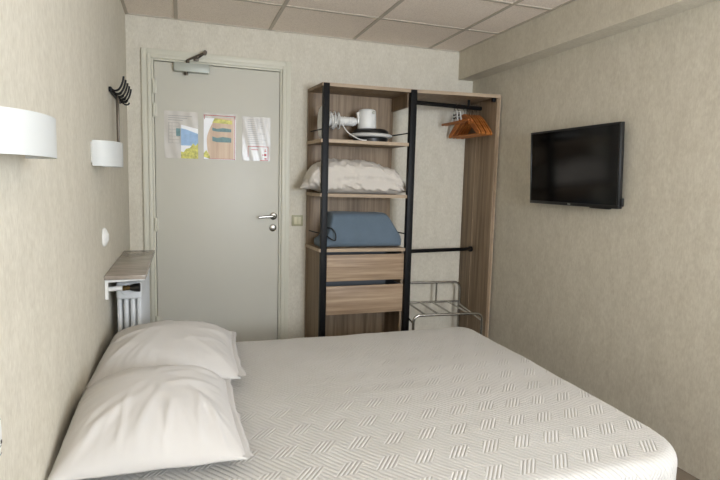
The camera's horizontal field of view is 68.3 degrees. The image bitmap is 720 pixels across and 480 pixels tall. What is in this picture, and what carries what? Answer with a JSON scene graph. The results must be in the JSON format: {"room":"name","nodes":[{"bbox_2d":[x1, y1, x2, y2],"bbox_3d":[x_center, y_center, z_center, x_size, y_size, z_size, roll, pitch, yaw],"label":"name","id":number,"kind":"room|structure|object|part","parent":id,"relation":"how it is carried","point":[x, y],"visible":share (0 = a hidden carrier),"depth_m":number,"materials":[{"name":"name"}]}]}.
{"room":"hotel room","nodes":[
{"label":"hotel room","id":0,"kind":"room"},
{"bbox_2d":[0,0,129,479],"bbox_3d":[-0.683,-0.027,0.813,0.120,2.413,5.870,-1,7,-19],"label":"wall","id":1,"kind":"structure","parent":0,"point":[60,59],"depth_m":1.46,"materials":[{"name":"beige paint"}]},
{"bbox_2d":[0,419,1,455],"bbox_3d":[-0.644,0.360,0.914,0.009,0.156,0.156,-1,7,-19],"label":"wall socket","id":2,"kind":"object","parent":1,"relation":"attached to","point":[0,419],"visible":1,"depth_m":0.98,"materials":[{"name":"white plastic"}]},
{"bbox_2d":[0,106,56,158],"bbox_3d":[-0.647,-0.202,1.032,0.090,0.079,0.290,-1,7,-19],"label":"wall lamp","id":3,"kind":"object","parent":1,"relation":"attached to","point":[31,134],"visible":1,"depth_m":0.95,"materials":[{"name":"white plastic"}]},
{"bbox_2d":[102,228,108,246],"bbox_3d":[-1.118,-0.012,2.335,0.022,0.084,0.084,-1,7,-19],"label":"switch","id":4,"kind":"object","parent":1,"relation":"attached to","point":[105,235],"visible":1,"depth_m":2.31,"materials":[{"name":"white plastic"}]},
{"bbox_2d":[90,140,122,166],"bbox_3d":[-1.028,-0.350,2.177,0.100,0.098,0.290,-1,7,-19],"label":"wall lamp","id":5,"kind":"object","parent":1,"relation":"attached to","point":[104,153],"visible":1,"depth_m":2.06,"materials":[{"name":"white plastic"}]},
{"bbox_2d":[108,76,131,105],"bbox_3d":[-1.246,-0.774,2.770,0.071,0.092,0.460,-1,7,-19],"label":"coat rack","id":6,"kind":"object","parent":1,"relation":"attached to","point":[112,91],"visible":0.98,"depth_m":2.68,"materials":[{"name":"black metal"}]},
{"bbox_2d":[116,95,119,141],"bbox_3d":[-1.219,-0.551,2.674,0.014,0.364,0.040,-1,7,-19],"label":"hanging rod","id":7,"kind":"object","parent":6,"relation":"hanging from","point":[117,98],"visible":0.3,"depth_m":2.66,"materials":[{"name":"metal"}]},
{"bbox_2d":[108,268,149,331],"bbox_3d":[-1.215,0.555,2.834,0.144,0.792,0.759,-1,7,-19],"label":"radiator","id":8,"kind":"object","parent":1,"relation":"attached to","point":[133,297],"visible":0.3,"depth_m":2.54,"materials":[{"name":"metal"}]},
{"bbox_3d":[-1.047,0.221,2.471,0.044,0.042,0.042,-1,7,-19],"label":"valve knob","id":9,"kind":"part","parent":8,"relation":"part of","materials":[{"name":"black plastic"}]},
{"bbox_2d":[104,250,154,299],"bbox_3d":[-1.186,0.165,2.779,0.171,0.111,0.870,-1,7,-19],"label":"shelf","id":10,"kind":"object","parent":1,"relation":"attached to","point":[132,265],"visible":1,"depth_m":2.56,"materials":[{"name":"wood"}]},
{"bbox_2d":[125,14,472,338],"bbox_3d":[-0.344,-0.358,3.940,2.517,2.413,0.120,-1,7,-19],"label":"wall","id":11,"kind":"structure","parent":0,"point":[315,60],"depth_m":3.92,"materials":[{"name":"beige paint"}]},
{"bbox_2d":[141,47,290,341],"bbox_3d":[-0.974,-0.198,3.677,0.972,2.119,0.131,-1,7,-19],"label":"door","id":12,"kind":"structure","parent":11,"relation":"in","point":[217,231],"depth_m":3.66,"materials":[{"name":"paint"}]},
{"bbox_2d":[164,110,197,158],"bbox_3d":[-1.190,-0.699,3.535,0.214,0.310,0.005,-1,7,-19],"label":"notice","id":13,"kind":"object","parent":12,"relation":"attached to","point":[180,127],"visible":1,"depth_m":3.54,"materials":[{"name":"paper"}]},
{"bbox_2d":[181,125,197,158],"bbox_3d":[-1.143,-0.658,3.554,0.111,0.222,0.002,-1,7,-19],"label":"picture","id":14,"kind":"object","parent":13,"relation":"attached to","point":[189,133],"depth_m":3.55,"materials":[{"name":"multicoloured paper"}]},
{"bbox_3d":[-1.073,-1.201,3.482,0.133,0.089,0.046,-1,7,-19],"label":"closer arm","id":15,"kind":"part","parent":12,"relation":"part of","materials":[{"name":"metal"}]},
{"bbox_2d":[203,112,235,160],"bbox_3d":[-0.955,-0.703,3.614,0.218,0.312,0.005,-1,7,-19],"label":"notice","id":16,"kind":"object","parent":12,"relation":"attached to","point":[219,130],"visible":1,"depth_m":3.61,"materials":[{"name":"paper"}]},
{"bbox_2d":[242,116,269,160],"bbox_3d":[-0.721,-0.703,3.693,0.194,0.301,0.004,-1,7,-19],"label":"notice","id":17,"kind":"object","parent":12,"relation":"attached to","point":[255,130],"visible":1,"depth_m":3.69,"materials":[{"name":"paper"}]},
{"bbox_3d":[-0.650,-0.168,3.752,0.136,0.054,0.059,-1,7,-19],"label":"handle","id":18,"kind":"part","parent":12,"relation":"part of","materials":[{"name":"silver metal"}]},
{"bbox_3d":[-0.623,-0.087,3.794,0.052,0.052,0.015,-1,7,-19],"label":"key plate","id":19,"kind":"part","parent":12,"relation":"part of","materials":[{"name":"silver metal"}]},
{"bbox_2d":[292,215,302,225],"bbox_3d":[-0.455,-0.141,3.857,0.082,0.080,0.014,-1,7,-19],"label":"light switch","id":20,"kind":"object","parent":11,"relation":"attached to","point":[297,220],"visible":1,"depth_m":3.85,"materials":[{"name":"beige plastic"}]},
{"bbox_2d":[120,0,574,52],"bbox_3d":[0.592,-1.178,1.122,2.517,0.086,5.600,-1,7,-19],"label":"ceiling","id":21,"kind":"structure","parent":0,"point":[443,25],"depth_m":3.32,"materials":[{"name":"tile"}]},
{"bbox_2d":[472,0,719,479],"bbox_3d":[1.817,-0.053,1.651,0.120,2.413,5.870,-1,7,-19],"label":"wall","id":22,"kind":"structure","parent":0,"point":[622,306],"depth_m":2.71,"materials":[{"name":"beige paint"}]},
{"bbox_2d":[530,121,624,208],"bbox_3d":[1.236,-0.418,3.059,0.078,0.450,0.747,-1,7,-19],"label":"television","id":23,"kind":"object","parent":22,"relation":"attached to","point":[582,166],"visible":1,"depth_m":2.98,"materials":[{"name":"black plastic"}]},
{"bbox_2d":[458,0,716,80],"bbox_3d":[1.720,-1.048,1.517,0.130,0.213,5.600,-1,7,-19],"label":"beam","id":24,"kind":"structure","parent":22,"relation":"attached to","point":[576,23],"depth_m":3.02,"materials":[{"name":"beige paint"}]},
{"bbox_2d":[676,467,698,479],"bbox_3d":[0.535,1.208,1.367,2.757,0.100,5.870,-1,7,-19],"label":"floor","id":25,"kind":"structure","parent":0,"point":[681,474],"depth_m":2.40,"materials":[{"name":"carpet"}]},
{"bbox_2d":[304,82,500,337],"bbox_3d":[0.297,-0.096,3.893,1.326,1.934,0.424,-1,7,-19],"label":"wardrobe","id":26,"kind":"object","parent":25,"relation":"on","point":[360,289],"visible":0.86,"depth_m":3.85,"materials":[{"name":"brown wood"}]},
{"bbox_3d":[-0.335,0.465,3.812,0.016,0.805,0.274,-1,7,-23],"label":"panel","id":27,"kind":"part","parent":26,"relation":"part of","materials":[{"name":"brown wood"}]},
{"bbox_3d":[-0.248,-0.077,3.610,0.042,1.931,0.040,-1,7,-19],"label":"post","id":28,"kind":"part","parent":26,"relation":"part of","materials":[{"name":"black metal"}]},
{"bbox_2d":[317,106,366,140],"bbox_3d":[-0.122,-0.808,3.697,0.347,0.237,0.157,2,6,2],"label":"hair dryer","id":29,"kind":"object","parent":26,"relation":"on","point":[334,120],"visible":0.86,"depth_m":3.66,"materials":[{"name":"white plastic"}]},
{"bbox_3d":[-0.273,-0.809,3.667,0.036,0.236,0.099,-1,7,-19],"label":"dish","id":30,"kind":"part","parent":29,"relation":"part of","materials":[{"name":"white plastic"}]},
{"bbox_3d":[-0.046,-0.749,3.640,0.189,0.135,0.025,3,6,11],"label":"cord","id":31,"kind":"part","parent":29,"relation":"part of","materials":[{"name":"white plastic"}]},
{"bbox_3d":[-0.084,-0.114,3.981,0.653,1.892,0.014,-1,7,-19],"label":"panel","id":32,"kind":"part","parent":26,"relation":"part of","materials":[{"name":"brown wood"}]},
{"bbox_2d":[300,158,405,193],"bbox_3d":[-0.052,-0.456,3.798,0.768,0.242,0.270,-1,7,-19],"label":"pillow","id":33,"kind":"object","parent":26,"relation":"on","point":[344,175],"visible":0.94,"depth_m":3.69,"materials":[{"name":"beige fabric"}]},
{"bbox_2d":[308,244,402,248],"bbox_3d":[-0.038,0.053,3.846,0.655,0.022,0.334,-1,7,-19],"label":"shelf","id":34,"kind":"object","parent":26,"relation":"attached to","point":[310,246],"depth_m":3.75,"materials":[{"name":"brown wood"}]},
{"bbox_2d":[311,192,399,194],"bbox_3d":[-0.029,-0.322,3.805,0.655,0.022,0.334,-1,7,-19],"label":"shelf","id":35,"kind":"object","parent":26,"relation":"attached to","point":[312,193],"depth_m":3.65,"materials":[{"name":"brown wood"}]},
{"bbox_2d":[308,142,405,148],"bbox_3d":[-0.019,-0.683,3.766,0.655,0.022,0.334,-1,7,-19],"label":"shelf","id":36,"kind":"object","parent":26,"relation":"attached to","point":[332,145],"depth_m":3.74,"materials":[{"name":"brown wood"}]},
{"bbox_2d":[314,211,400,246],"bbox_3d":[-0.013,-0.081,3.832,0.599,0.245,0.290,-1,7,-19],"label":"blanket","id":37,"kind":"object","parent":26,"relation":"on","point":[344,228],"visible":0.83,"depth_m":3.73,"materials":[{"name":"blue fabric"}]},
{"bbox_3d":[0.035,0.418,3.753,0.571,0.200,0.016,-1,7,-19],"label":"drawer","id":38,"kind":"part","parent":26,"relation":"part of","materials":[{"name":"brown wood"}]},
{"bbox_3d":[0.041,0.192,3.728,0.571,0.185,0.016,-1,7,-19],"label":"drawer","id":39,"kind":"part","parent":26,"relation":"part of","materials":[{"name":"brown wood"}]},
{"bbox_2d":[349,128,391,141],"bbox_3d":[0.075,-0.741,3.790,0.312,0.094,0.312,-1,7,-19],"label":"round tray","id":40,"kind":"object","parent":26,"relation":"on","point":[369,134],"visible":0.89,"depth_m":3.68,"materials":[{"name":"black plastic"}]},
{"bbox_2d":[356,109,375,128],"bbox_3d":[0.045,-0.856,3.764,0.144,0.138,0.138,-1,7,-19],"label":"jug","id":41,"kind":"object","parent":40,"relation":"on","point":[366,118],"visible":0.88,"depth_m":3.71,"materials":[{"name":"plastic"}]},
{"bbox_2d":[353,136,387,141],"bbox_3d":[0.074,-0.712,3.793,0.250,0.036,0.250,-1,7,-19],"label":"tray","id":42,"kind":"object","parent":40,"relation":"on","point":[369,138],"depth_m":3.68,"materials":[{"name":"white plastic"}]},
{"bbox_3d":[0.249,0.460,3.998,0.014,0.805,0.292,-1,7,-19],"label":"panel","id":43,"kind":"part","parent":26,"relation":"part of","materials":[{"name":"brown wood"}]},
{"bbox_3d":[0.291,-0.992,3.840,0.014,0.097,0.294,-1,7,-19],"label":"depth rail","id":44,"kind":"part","parent":26,"relation":"part of","materials":[{"name":"brown wood"}]},
{"bbox_3d":[0.322,-1.046,3.792,1.325,0.022,0.421,-1,7,-19],"label":"panel","id":45,"kind":"part","parent":26,"relation":"part of","materials":[{"name":"brown wood"}]},
{"bbox_3d":[0.345,-0.081,3.787,0.046,1.931,0.042,-1,7,-19],"label":"post","id":46,"kind":"part","parent":26,"relation":"part of","materials":[{"name":"black metal"}]},
{"bbox_3d":[0.617,0.075,3.981,0.611,0.039,0.027,-3,7,-33],"label":"rail","id":47,"kind":"part","parent":26,"relation":"part of","materials":[{"name":"black metal"}]},
{"bbox_3d":[0.651,-0.974,3.848,0.602,0.043,0.031,-2,7,-30],"label":"rail","id":48,"kind":"part","parent":26,"relation":"part of","materials":[{"name":"black metal"}]},
{"bbox_2d":[442,103,468,125],"bbox_3d":[0.697,-0.926,3.880,0.014,0.147,0.400,-1,7,-19],"label":"hanger","id":49,"kind":"object","parent":26,"relation":"hanging from","point":[454,112],"visible":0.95,"depth_m":3.87,"materials":[{"name":"orange wood"}]},
{"bbox_3d":[0.696,-0.904,3.883,0.006,0.078,0.104,-1,7,-19],"label":"clip plate","id":50,"kind":"part","parent":49,"relation":"part of","materials":[{"name":"white plastic"}]},
{"bbox_2d":[446,103,472,125],"bbox_3d":[0.723,-0.928,3.895,0.014,0.147,0.400,-1,7,-19],"label":"hanger","id":51,"kind":"object","parent":26,"relation":"hanging from","point":[459,112],"visible":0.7,"depth_m":3.88,"materials":[{"name":"orange wood"}]},
{"bbox_2d":[449,104,479,137],"bbox_3d":[0.773,-0.886,3.929,0.012,0.237,0.420,-1,7,-21],"label":"clothes hanger","id":52,"kind":"object","parent":26,"relation":"hanging from","point":[464,116],"visible":0.94,"depth_m":3.90,"materials":[{"name":"orange wood"}]},
{"bbox_2d":[453,105,482,138],"bbox_3d":[0.802,-0.888,3.946,0.012,0.237,0.420,-1,7,-20],"label":"clothes hanger","id":53,"kind":"object","parent":26,"relation":"hanging from","point":[471,116],"visible":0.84,"depth_m":3.93,"materials":[{"name":"orange wood"}]},
{"bbox_2d":[456,105,484,138],"bbox_3d":[0.823,-0.889,3.958,0.012,0.237,0.420,0,7,-18],"label":"clothes hanger","id":54,"kind":"object","parent":26,"relation":"hanging from","point":[465,123],"visible":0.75,"depth_m":3.98,"materials":[{"name":"orange wood"}]},
{"bbox_2d":[458,105,487,138],"bbox_3d":[0.844,-0.890,3.970,0.012,0.237,0.420,-1,7,-19],"label":"clothes hanger","id":55,"kind":"object","parent":26,"relation":"hanging from","point":[479,120],"visible":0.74,"depth_m":3.89,"materials":[{"name":"orange wood"}]},
{"bbox_2d":[461,105,489,138],"bbox_3d":[0.864,-0.891,3.981,0.012,0.237,0.420,0,7,-18],"label":"clothes hanger","id":56,"kind":"object","parent":26,"relation":"hanging from","point":[468,127],"visible":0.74,"depth_m":3.96,"materials":[{"name":"orange wood"}]},
{"bbox_2d":[463,105,491,138],"bbox_3d":[0.881,-0.892,3.991,0.012,0.237,0.420,-1,7,-19],"label":"clothes hanger","id":57,"kind":"object","parent":26,"relation":"hanging from","point":[484,121],"visible":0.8,"depth_m":3.91,"materials":[{"name":"orange wood"}]},
{"bbox_3d":[0.905,-0.091,4.101,0.042,1.912,0.420,-1,7,-19],"label":"panel","id":58,"kind":"part","parent":26,"relation":"part of","materials":[{"name":"brown wood"}]},
{"bbox_2d":[408,281,482,334],"bbox_3d":[0.583,0.608,3.998,0.546,0.527,0.414,0,6,-14],"label":"luggage rack","id":59,"kind":"object","parent":25,"relation":"on","point":[468,312],"visible":0.66,"depth_m":4.03,"materials":[{"name":"silver metal"}]},
{"bbox_3d":[0.538,0.488,4.178,0.528,0.016,0.016,0,6,-14],"label":"rail","id":60,"kind":"part","parent":59,"relation":"part of","materials":[{"name":"silver metal"}]},
{"bbox_3d":[0.535,0.586,4.189,0.546,0.527,0.019,0,6,-14],"label":"frame","id":61,"kind":"part","parent":59,"relation":"part of","materials":[{"name":"silver metal"}]},
{"bbox_3d":[0.602,0.411,4.185,0.014,0.156,0.014,-1,7,-19],"label":"post","id":62,"kind":"part","parent":59,"relation":"part of","materials":[{"name":"silver metal"}]},
{"bbox_3d":[0.629,0.708,3.816,0.546,0.371,0.019,0,6,-14],"label":"frame","id":63,"kind":"part","parent":59,"relation":"part of","materials":[{"name":"silver metal"}]},
{"bbox_3d":[0.841,0.547,4.056,0.014,0.049,0.396,0,6,-14],"label":"rail","id":64,"kind":"part","parent":59,"relation":"part of","materials":[{"name":"silver metal"}]},
{"bbox_3d":[-0.059,0.829,2.129,1.792,0.460,1.435,-1,7,-19],"label":"bed","id":65,"kind":"object","parent":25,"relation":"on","visible":0},
{"bbox_2d":[81,327,676,479],"bbox_3d":[-0.019,0.666,2.092,1.885,0.163,1.550,-1,7,-19],"label":"bedspread","id":66,"kind":"object","parent":65,"relation":"on","point":[451,403],"visible":0.8,"depth_m":1.84,"materials":[{"name":"white fabric"}]},
{"bbox_2d":[47,365,253,479],"bbox_3d":[-0.623,0.510,1.639,0.503,0.193,0.600,-1,7,-20],"label":"pillow","id":67,"kind":"object","parent":66,"relation":"on","point":[139,419],"visible":1,"depth_m":1.44,"materials":[{"name":"white fabric"}]},
{"bbox_2d":[86,320,245,387],"bbox_3d":[-0.792,0.446,2.254,0.559,0.180,0.640,0,6,-17],"label":"pillow","id":68,"kind":"object","parent":66,"relation":"on","point":[210,346],"visible":0.81,"depth_m":2.07,"materials":[{"name":"white fabric"}]}
]}

